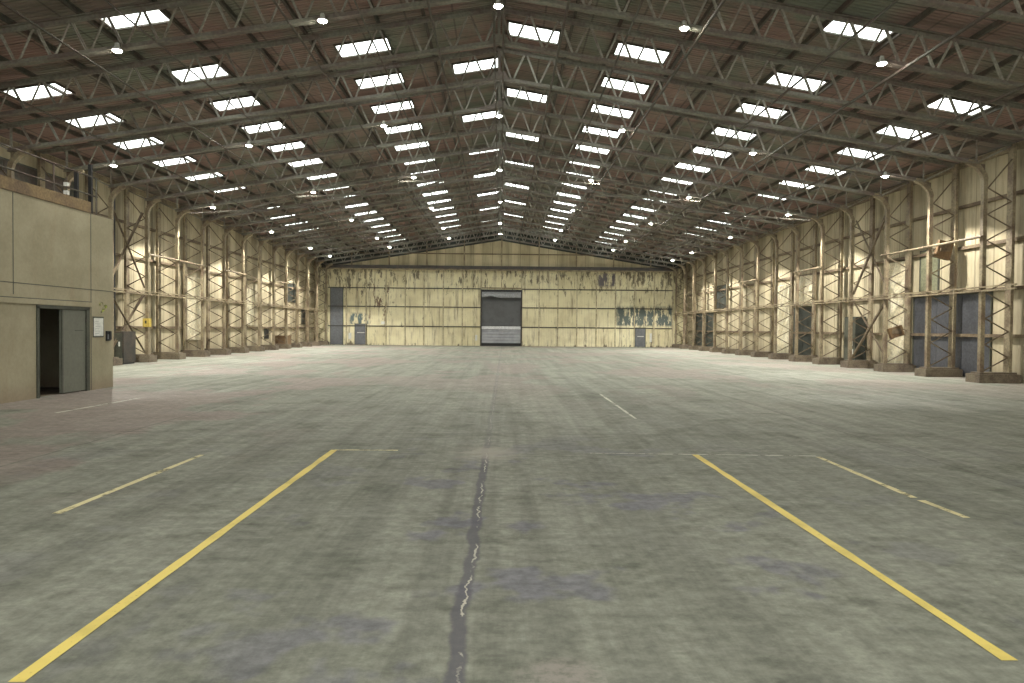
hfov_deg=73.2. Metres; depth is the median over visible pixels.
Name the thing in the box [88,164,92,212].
steel post
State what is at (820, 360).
lattice column
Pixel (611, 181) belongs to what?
roof truss
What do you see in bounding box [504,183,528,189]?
rooflight
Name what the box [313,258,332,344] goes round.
lattice column
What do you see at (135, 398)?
floor marking
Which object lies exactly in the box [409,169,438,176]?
rooflight
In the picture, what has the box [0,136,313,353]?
wall
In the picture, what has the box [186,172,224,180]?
rooflight
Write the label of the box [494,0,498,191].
purlin
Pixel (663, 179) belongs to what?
rooflight
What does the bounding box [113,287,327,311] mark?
rail
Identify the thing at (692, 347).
lattice column
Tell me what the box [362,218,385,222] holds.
rooflight
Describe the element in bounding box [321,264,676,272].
beam
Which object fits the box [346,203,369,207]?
rooflight
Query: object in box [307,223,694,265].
roof truss
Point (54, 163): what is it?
guard rail
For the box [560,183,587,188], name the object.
rooflight
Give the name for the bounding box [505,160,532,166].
rooflight
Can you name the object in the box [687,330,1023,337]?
beam
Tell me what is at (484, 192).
roof truss
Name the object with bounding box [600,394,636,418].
floor marking
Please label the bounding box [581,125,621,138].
rooflight
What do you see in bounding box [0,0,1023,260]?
ceiling
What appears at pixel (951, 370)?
lattice column
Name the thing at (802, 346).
door
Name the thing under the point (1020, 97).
purlin
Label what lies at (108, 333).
wall phone
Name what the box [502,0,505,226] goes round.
purlin
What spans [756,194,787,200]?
rooflight
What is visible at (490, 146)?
rooflight
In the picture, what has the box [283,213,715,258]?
roof truss
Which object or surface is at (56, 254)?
office block
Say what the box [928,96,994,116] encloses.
rooflight
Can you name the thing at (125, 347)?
cabinet
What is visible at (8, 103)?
purlin
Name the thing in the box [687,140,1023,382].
wall
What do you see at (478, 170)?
brace
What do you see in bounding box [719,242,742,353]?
lattice column
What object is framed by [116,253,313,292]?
rail
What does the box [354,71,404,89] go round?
rooflight
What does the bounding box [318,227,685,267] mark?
roof truss
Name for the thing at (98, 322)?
notice board
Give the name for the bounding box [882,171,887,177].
lamp
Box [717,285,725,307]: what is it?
window
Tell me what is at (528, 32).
rooflight
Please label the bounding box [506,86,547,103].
rooflight
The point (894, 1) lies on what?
tie
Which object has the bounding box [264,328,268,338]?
hatch
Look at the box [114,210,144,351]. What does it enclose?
brace
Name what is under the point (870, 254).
brace
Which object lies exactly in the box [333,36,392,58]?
rooflight
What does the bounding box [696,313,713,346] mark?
door
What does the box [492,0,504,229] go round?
tie
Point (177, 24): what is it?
purlin
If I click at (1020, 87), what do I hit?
tie
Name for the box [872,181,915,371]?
lattice column
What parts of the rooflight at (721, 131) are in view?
pane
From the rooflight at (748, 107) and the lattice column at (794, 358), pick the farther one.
the lattice column at (794, 358)
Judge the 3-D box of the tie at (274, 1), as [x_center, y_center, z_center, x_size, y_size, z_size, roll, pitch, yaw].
[-5.853,-8.343,36.670,0.060,0.060,57.830,0,1,-1]
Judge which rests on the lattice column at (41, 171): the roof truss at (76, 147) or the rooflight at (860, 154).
the roof truss at (76, 147)
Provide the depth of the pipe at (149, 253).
34.96 m
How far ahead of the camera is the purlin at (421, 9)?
25.94 m
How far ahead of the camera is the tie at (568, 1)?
23.20 m
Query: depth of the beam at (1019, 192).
31.01 m
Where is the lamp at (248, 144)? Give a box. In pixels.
[245,140,251,146]
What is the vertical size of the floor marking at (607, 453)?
0.001 m
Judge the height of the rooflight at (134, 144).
0.353 m
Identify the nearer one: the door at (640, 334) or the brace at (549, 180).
the brace at (549, 180)
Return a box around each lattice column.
[0,147,30,178]
[37,152,84,195]
[85,170,126,365]
[124,186,161,361]
[151,203,190,358]
[179,214,214,356]
[204,216,235,354]
[226,224,252,352]
[244,231,268,350]
[257,236,282,349]
[271,242,294,348]
[284,246,305,347]
[294,250,315,346]
[305,254,324,345]
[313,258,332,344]
[670,263,687,347]
[678,258,696,348]
[686,255,706,349]
[696,251,716,350]
[708,246,729,351]
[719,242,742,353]
[733,236,757,354]
[748,230,774,356]
[766,223,794,358]
[787,215,818,361]
[810,205,843,364]
[838,196,877,367]
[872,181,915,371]
[914,164,962,376]
[965,143,1020,382]
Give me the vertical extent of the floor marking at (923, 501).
0.001 m
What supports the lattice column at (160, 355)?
on the floor
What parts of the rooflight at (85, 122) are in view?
pane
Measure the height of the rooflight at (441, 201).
0.353 m
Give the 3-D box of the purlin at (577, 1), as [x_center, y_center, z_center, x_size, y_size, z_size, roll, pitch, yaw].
[1.605,-10.027,37.165,0.070,0.140,58.650,0,1,-1]
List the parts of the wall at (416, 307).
rail, rail, rail, gable post, gable post, gable rail, gable post, rail, rail, rail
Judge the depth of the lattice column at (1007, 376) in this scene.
23.88 m
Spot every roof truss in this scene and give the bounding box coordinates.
[0,0,1023,23]
[0,0,1023,90]
[0,6,1023,137]
[0,46,1013,163]
[34,81,955,181]
[84,105,908,196]
[128,125,870,208]
[153,142,841,218]
[181,156,814,226]
[204,169,791,233]
[225,179,772,240]
[244,189,755,245]
[257,197,740,250]
[271,206,726,254]
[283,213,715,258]
[295,217,704,261]
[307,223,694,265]
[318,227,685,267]
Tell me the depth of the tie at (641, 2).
22.39 m
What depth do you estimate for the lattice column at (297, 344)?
56.33 m
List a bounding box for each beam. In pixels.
[0,137,311,256]
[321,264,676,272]
[687,236,1023,296]
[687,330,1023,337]
[688,189,1023,279]
[691,285,1023,312]
[692,141,1023,261]
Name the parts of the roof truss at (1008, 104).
ridge post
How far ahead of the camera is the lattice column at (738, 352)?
47.85 m
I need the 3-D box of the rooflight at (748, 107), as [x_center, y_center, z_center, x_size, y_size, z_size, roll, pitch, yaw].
[9.193,-8.509,25.465,1.707,0.353,1.040,0,1,-1]
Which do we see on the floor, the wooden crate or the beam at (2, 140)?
the wooden crate
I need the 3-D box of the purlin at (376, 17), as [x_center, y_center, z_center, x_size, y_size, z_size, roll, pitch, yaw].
[-4.247,-9.847,37.076,0.070,0.140,58.650,0,1,-1]
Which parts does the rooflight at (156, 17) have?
pane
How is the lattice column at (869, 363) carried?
on the floor
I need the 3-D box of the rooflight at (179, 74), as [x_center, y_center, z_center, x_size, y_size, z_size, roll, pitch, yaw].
[-9.985,-8.629,22.160,1.707,0.353,1.040,0,1,-1]
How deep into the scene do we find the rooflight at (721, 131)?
28.44 m
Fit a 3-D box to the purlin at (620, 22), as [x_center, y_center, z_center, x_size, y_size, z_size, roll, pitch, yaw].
[2.952,-9.786,37.191,0.070,0.140,58.650,0,1,-1]
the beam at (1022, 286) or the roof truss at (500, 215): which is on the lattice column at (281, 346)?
the roof truss at (500, 215)
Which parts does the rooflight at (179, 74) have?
pane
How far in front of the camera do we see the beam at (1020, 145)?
30.53 m
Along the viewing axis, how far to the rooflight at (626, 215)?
49.78 m
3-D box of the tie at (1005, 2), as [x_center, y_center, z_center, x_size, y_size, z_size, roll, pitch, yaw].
[9.737,-7.380,36.934,0.060,0.060,57.830,0,1,-1]
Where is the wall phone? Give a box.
[106,331,111,340]
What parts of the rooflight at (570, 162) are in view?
pane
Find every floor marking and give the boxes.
[8,450,336,681]
[54,455,202,513]
[55,398,137,412]
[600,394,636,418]
[607,453,807,455]
[693,454,1016,659]
[817,457,916,497]
[918,500,969,517]
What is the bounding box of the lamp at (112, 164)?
[110,160,116,166]
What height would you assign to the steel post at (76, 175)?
1.126 m
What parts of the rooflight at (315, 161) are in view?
pane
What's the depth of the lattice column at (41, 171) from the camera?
26.27 m
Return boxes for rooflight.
[0,81,75,101]
[64,112,125,128]
[90,2,176,30]
[113,137,163,149]
[153,156,198,166]
[167,62,233,82]
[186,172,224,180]
[207,94,264,111]
[214,187,246,192]
[239,120,289,134]
[266,140,309,152]
[286,157,325,167]
[306,173,339,180]
[322,183,349,191]
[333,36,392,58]
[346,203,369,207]
[353,211,378,215]
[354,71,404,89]
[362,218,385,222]
[370,99,414,114]
[382,121,422,134]
[394,142,429,151]
[403,159,435,165]
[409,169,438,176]
[422,190,447,196]
[427,199,450,204]
[431,207,453,211]
[452,56,497,74]
[461,110,498,122]
[469,146,498,155]
[473,172,495,177]
[476,192,496,196]
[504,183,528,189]
[505,132,539,142]
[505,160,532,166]
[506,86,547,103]
[507,20,560,44]
[552,201,576,206]
[556,192,581,198]
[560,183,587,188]
[564,171,592,179]
[569,158,599,168]
[574,144,610,154]
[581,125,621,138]
[590,103,634,119]
[600,75,650,94]
[613,41,671,64]
[623,214,646,219]
[631,206,656,211]
[650,187,677,195]
[662,178,692,185]
[676,163,712,173]
[691,146,733,158]
[710,126,756,141]
[735,102,789,119]
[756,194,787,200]
[765,71,828,92]
[779,181,816,189]
[804,166,847,176]
[824,13,900,43]
[836,148,885,160]
[875,125,934,141]
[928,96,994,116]
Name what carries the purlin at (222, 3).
attached to the ceiling
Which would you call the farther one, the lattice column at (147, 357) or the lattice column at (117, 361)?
the lattice column at (147, 357)
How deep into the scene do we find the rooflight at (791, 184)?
34.32 m
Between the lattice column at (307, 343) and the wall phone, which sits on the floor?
the lattice column at (307, 343)
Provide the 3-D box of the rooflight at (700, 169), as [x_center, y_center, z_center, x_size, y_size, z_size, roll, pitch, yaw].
[9.051,-8.686,34.462,1.707,0.353,1.040,0,1,-1]
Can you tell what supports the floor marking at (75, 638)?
on the floor
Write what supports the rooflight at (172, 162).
attached to the ceiling
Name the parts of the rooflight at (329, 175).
pane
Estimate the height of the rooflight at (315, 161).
0.353 m
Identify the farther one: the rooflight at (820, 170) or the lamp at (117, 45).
the rooflight at (820, 170)
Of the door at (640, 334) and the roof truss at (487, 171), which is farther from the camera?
the door at (640, 334)
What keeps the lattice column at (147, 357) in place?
on the floor
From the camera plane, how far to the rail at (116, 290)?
38.57 m
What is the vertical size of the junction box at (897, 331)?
0.607 m
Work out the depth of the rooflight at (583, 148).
34.53 m
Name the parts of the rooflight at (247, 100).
pane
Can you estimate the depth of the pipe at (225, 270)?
42.72 m
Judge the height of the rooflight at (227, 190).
0.353 m
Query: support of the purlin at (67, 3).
attached to the ceiling
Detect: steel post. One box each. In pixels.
[74,172,78,197]
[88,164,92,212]
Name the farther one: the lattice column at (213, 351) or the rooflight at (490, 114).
the lattice column at (213, 351)
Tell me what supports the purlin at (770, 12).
attached to the ceiling
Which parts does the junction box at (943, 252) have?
plate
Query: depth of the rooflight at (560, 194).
46.53 m
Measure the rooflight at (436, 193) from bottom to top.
0.353 m
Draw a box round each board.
[0,156,73,196]
[93,316,103,336]
[919,250,939,291]
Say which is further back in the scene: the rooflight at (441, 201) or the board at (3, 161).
the rooflight at (441, 201)
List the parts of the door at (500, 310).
panel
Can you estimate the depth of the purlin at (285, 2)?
24.44 m
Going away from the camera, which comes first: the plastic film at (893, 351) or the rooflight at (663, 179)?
the plastic film at (893, 351)
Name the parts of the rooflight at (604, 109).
pane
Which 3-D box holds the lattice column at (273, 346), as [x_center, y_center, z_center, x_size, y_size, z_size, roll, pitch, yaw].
[-17.670,-3.517,50.399,1.826,8.254,0.720,0,1,-1]
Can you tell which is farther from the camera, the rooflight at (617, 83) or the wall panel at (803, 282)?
the wall panel at (803, 282)
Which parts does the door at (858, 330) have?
door, door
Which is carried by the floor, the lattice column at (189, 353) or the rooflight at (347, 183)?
the lattice column at (189, 353)
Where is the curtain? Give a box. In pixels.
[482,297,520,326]
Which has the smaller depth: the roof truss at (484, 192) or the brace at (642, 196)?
the brace at (642, 196)
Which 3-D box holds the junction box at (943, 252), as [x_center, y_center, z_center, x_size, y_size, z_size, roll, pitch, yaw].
[16.738,-3.539,26.742,0.711,0.797,0.180,0,1,-1]
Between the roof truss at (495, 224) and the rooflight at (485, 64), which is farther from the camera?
the roof truss at (495, 224)
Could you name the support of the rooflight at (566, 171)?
attached to the ceiling
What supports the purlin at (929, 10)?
attached to the ceiling
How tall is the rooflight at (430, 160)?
0.353 m
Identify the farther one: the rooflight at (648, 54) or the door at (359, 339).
the door at (359, 339)
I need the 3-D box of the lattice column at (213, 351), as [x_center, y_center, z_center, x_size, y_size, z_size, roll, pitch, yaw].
[-17.529,-3.340,41.402,1.826,8.254,0.720,0,1,-1]
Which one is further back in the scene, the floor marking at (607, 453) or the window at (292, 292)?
the window at (292, 292)
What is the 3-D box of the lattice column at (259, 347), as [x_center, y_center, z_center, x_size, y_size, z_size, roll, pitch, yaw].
[-17.623,-3.458,47.400,1.826,8.254,0.720,0,1,-1]
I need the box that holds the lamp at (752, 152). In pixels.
[749,148,755,154]
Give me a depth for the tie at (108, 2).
20.55 m
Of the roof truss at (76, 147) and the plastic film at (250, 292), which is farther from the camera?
the plastic film at (250, 292)
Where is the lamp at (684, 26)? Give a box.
[679,20,688,30]
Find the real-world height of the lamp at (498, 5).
0.478 m
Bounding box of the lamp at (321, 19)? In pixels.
[317,12,327,22]
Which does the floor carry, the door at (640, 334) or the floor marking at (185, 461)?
the floor marking at (185, 461)
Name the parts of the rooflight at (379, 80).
pane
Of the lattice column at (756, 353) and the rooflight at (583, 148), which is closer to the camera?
the rooflight at (583, 148)
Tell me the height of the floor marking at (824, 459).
0.001 m
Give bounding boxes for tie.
[0,1,389,255]
[0,90,358,260]
[104,0,407,250]
[272,0,445,247]
[353,0,463,243]
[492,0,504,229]
[518,0,569,242]
[536,0,643,245]
[555,0,725,248]
[589,0,898,254]
[609,0,1012,258]
[640,85,1023,263]
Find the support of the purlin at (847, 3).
attached to the ceiling
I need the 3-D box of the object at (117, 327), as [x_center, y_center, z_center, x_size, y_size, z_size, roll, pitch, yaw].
[-18.486,-0.794,39.006,0.120,0.120,54.600,0,1,-1]
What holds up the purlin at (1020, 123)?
attached to the ceiling
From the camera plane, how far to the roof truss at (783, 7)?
17.58 m
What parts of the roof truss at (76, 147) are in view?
ridge post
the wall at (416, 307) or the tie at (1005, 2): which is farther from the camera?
the wall at (416, 307)
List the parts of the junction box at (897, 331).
plate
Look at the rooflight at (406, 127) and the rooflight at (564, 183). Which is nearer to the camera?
the rooflight at (406, 127)
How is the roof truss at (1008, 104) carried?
attached to the beam at (2, 140)
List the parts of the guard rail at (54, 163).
post, post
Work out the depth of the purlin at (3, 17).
22.14 m
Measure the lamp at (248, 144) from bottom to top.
0.278 m
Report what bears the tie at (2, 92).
attached to the roof truss at (978, 10)
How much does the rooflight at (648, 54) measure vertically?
0.353 m
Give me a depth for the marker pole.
18.33 m
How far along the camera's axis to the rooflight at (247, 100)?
25.15 m
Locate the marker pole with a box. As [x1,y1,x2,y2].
[63,177,69,194]
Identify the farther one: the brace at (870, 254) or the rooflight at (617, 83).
the brace at (870, 254)
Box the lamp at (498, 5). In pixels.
[494,0,502,8]
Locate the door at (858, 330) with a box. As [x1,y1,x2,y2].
[844,317,865,359]
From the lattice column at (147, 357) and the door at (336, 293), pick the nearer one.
the lattice column at (147, 357)
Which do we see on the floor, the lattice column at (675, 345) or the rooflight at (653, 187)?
the lattice column at (675, 345)
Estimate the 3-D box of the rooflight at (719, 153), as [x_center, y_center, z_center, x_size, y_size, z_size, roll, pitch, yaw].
[9.098,-8.627,31.463,1.707,0.353,1.040,0,1,-1]
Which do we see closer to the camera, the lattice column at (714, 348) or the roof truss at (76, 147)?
the roof truss at (76, 147)
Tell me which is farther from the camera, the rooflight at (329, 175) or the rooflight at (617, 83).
the rooflight at (329, 175)
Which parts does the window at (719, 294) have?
pane, pane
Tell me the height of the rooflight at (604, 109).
0.353 m
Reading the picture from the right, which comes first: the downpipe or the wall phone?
the downpipe
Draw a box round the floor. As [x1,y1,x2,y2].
[0,345,1023,682]
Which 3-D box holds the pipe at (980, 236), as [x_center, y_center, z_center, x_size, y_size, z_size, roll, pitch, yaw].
[16.165,-3.687,26.970,0.090,0.090,6.300,0,1,-1]
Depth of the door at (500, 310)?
66.66 m
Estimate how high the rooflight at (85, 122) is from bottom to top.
0.353 m
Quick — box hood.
[482,292,520,297]
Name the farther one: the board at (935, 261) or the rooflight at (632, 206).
the rooflight at (632, 206)
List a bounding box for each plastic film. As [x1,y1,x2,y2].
[187,277,200,339]
[247,289,254,324]
[777,284,789,352]
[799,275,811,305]
[887,261,904,362]
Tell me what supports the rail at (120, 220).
attached to the wall at (103, 190)
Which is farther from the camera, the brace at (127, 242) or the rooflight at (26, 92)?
the brace at (127, 242)
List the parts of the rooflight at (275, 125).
pane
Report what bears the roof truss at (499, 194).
on the lattice column at (242, 349)
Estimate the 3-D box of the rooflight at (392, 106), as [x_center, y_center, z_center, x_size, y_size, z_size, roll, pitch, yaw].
[-4.872,-9.587,28.224,1.707,0.353,1.040,0,1,-1]
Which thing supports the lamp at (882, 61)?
hanging from the roof truss at (783, 7)
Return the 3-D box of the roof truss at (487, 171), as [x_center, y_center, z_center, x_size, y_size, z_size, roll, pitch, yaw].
[-0.729,-8.507,41.564,35.504,3.766,0.190,0,1,-1]
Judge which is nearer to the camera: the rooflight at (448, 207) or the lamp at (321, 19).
the lamp at (321, 19)
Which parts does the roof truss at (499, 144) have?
ridge post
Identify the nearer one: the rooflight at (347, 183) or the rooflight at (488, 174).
the rooflight at (347, 183)
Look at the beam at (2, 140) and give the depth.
31.71 m
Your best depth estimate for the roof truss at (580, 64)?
23.52 m
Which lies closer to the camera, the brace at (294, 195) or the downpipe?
the downpipe
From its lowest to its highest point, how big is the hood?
0.604 m
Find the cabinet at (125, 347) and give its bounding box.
[114,331,135,363]
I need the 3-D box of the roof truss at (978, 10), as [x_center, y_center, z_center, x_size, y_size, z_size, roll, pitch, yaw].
[-0.304,-7.975,14.573,35.504,3.766,0.190,0,1,-1]
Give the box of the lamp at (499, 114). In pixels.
[496,105,501,117]
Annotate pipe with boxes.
[148,253,206,266]
[225,270,246,274]
[793,266,820,272]
[880,235,982,256]
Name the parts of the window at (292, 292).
pane, pane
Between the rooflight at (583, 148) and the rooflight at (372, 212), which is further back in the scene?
the rooflight at (372, 212)
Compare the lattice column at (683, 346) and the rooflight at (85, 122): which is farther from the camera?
the lattice column at (683, 346)
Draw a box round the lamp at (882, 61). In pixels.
[876,55,886,65]
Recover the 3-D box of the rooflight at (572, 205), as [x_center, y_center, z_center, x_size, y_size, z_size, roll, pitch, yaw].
[3.774,-9.882,49.361,1.707,0.353,1.040,0,1,-1]
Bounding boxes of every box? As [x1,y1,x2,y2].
[143,318,150,326]
[887,325,904,338]
[933,240,953,260]
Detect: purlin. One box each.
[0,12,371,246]
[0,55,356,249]
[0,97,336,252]
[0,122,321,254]
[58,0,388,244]
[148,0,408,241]
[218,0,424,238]
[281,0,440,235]
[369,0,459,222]
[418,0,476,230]
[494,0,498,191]
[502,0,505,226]
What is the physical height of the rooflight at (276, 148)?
0.353 m
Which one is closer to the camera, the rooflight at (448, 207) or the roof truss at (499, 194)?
the roof truss at (499, 194)
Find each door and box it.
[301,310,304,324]
[330,287,342,344]
[354,324,366,344]
[480,289,521,345]
[635,328,645,346]
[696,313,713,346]
[793,306,811,354]
[844,317,865,359]
[912,291,992,375]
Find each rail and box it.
[0,142,97,214]
[93,212,313,275]
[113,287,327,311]
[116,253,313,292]
[116,290,313,310]
[673,283,1016,314]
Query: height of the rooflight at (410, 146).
0.353 m
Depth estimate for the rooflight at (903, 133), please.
25.17 m
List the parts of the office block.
door frame, door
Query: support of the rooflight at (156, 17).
attached to the ceiling
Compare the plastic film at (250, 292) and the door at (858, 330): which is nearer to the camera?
the door at (858, 330)
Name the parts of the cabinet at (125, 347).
door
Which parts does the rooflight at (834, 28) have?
pane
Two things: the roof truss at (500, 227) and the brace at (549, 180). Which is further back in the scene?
the roof truss at (500, 227)
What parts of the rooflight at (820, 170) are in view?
pane frame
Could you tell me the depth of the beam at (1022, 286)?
28.46 m
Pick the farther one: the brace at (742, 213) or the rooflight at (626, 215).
the rooflight at (626, 215)
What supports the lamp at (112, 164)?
hanging from the roof truss at (76, 147)
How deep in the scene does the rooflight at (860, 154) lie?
28.21 m
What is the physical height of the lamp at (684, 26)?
0.278 m
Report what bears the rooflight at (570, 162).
attached to the ceiling
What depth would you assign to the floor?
6.31 m
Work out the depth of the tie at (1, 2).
19.86 m
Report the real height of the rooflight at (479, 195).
0.353 m
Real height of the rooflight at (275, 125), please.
0.353 m
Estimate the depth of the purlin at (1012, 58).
23.83 m
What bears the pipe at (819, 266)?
attached to the lattice column at (794, 358)
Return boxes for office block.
[0,175,112,403]
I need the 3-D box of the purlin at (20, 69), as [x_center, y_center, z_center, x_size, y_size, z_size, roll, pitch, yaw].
[-14.460,-8.199,36.948,0.070,0.140,58.650,0,1,-1]
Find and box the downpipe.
[114,199,115,330]
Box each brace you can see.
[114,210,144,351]
[187,194,312,220]
[297,179,406,205]
[398,165,495,191]
[503,165,600,193]
[592,182,699,209]
[685,200,810,227]
[851,215,889,360]
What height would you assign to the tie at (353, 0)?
0.044 m
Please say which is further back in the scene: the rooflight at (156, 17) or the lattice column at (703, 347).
the lattice column at (703, 347)
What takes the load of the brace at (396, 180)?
attached to the roof truss at (611, 181)
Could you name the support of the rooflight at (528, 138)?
attached to the ceiling
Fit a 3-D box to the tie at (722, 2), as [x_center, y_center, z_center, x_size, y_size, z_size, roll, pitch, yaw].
[4.545,-8.255,36.836,0.060,0.060,57.830,0,1,-1]
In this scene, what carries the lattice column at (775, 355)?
on the floor
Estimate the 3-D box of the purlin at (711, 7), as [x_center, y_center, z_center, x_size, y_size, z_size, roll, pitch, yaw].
[5.099,-9.403,37.232,0.070,0.140,58.650,0,1,-1]
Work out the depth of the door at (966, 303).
27.09 m
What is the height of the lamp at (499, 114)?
0.478 m
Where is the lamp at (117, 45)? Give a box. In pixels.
[111,42,122,52]
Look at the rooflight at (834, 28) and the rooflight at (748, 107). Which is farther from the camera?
the rooflight at (748, 107)
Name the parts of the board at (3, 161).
panel frame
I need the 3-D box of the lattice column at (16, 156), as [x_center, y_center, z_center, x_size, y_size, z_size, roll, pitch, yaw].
[-17.246,-2.985,23.408,1.826,8.254,0.720,0,1,-1]
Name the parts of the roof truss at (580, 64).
ridge post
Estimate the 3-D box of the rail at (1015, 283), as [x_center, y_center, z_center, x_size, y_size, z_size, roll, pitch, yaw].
[15.888,-2.212,44.270,0.070,0.180,44.100,0,1,-1]
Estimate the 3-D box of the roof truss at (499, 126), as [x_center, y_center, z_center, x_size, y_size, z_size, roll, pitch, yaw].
[-0.540,-8.271,29.568,35.504,3.766,0.190,0,1,-1]
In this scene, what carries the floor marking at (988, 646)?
on the floor
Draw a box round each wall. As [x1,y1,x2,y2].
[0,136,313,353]
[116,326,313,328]
[318,228,685,346]
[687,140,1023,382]
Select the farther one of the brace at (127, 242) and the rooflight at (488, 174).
the rooflight at (488, 174)
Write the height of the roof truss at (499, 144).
3.766 m
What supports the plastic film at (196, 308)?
hanging from the rail at (116, 290)
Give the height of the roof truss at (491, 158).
3.766 m
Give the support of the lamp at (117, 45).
hanging from the roof truss at (783, 7)
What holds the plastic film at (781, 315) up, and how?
hanging from the beam at (1022, 286)
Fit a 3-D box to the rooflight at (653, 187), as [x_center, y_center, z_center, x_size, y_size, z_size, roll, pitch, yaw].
[8.957,-8.804,40.460,1.707,0.353,1.040,0,1,-1]
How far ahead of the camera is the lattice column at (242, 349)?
44.31 m
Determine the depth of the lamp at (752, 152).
26.46 m
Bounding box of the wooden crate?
[275,335,291,344]
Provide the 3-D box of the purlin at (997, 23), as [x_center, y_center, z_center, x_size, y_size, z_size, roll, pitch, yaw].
[11.638,-8.235,37.358,0.070,0.140,58.650,0,1,-1]
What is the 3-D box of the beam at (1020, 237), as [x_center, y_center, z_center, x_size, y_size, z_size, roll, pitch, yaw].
[17.328,-3.872,39.509,0.120,0.120,54.600,0,1,-1]
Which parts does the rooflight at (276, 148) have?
pane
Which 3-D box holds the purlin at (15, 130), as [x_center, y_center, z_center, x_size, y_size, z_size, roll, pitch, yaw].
[-17.664,-7.682,36.908,0.070,0.140,58.650,0,1,-1]
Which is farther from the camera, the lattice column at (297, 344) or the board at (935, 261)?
the lattice column at (297, 344)
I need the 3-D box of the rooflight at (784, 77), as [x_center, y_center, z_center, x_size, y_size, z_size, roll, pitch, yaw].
[9.240,-8.450,22.466,1.707,0.353,1.040,0,1,-1]
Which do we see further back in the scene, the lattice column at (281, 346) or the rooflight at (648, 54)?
the lattice column at (281, 346)
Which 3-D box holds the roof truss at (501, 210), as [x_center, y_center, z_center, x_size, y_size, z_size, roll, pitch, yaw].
[-0.870,-8.684,50.562,35.504,3.766,0.190,0,1,-1]
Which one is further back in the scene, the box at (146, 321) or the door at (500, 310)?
the door at (500, 310)
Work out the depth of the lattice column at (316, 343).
62.30 m
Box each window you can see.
[288,283,294,302]
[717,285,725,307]

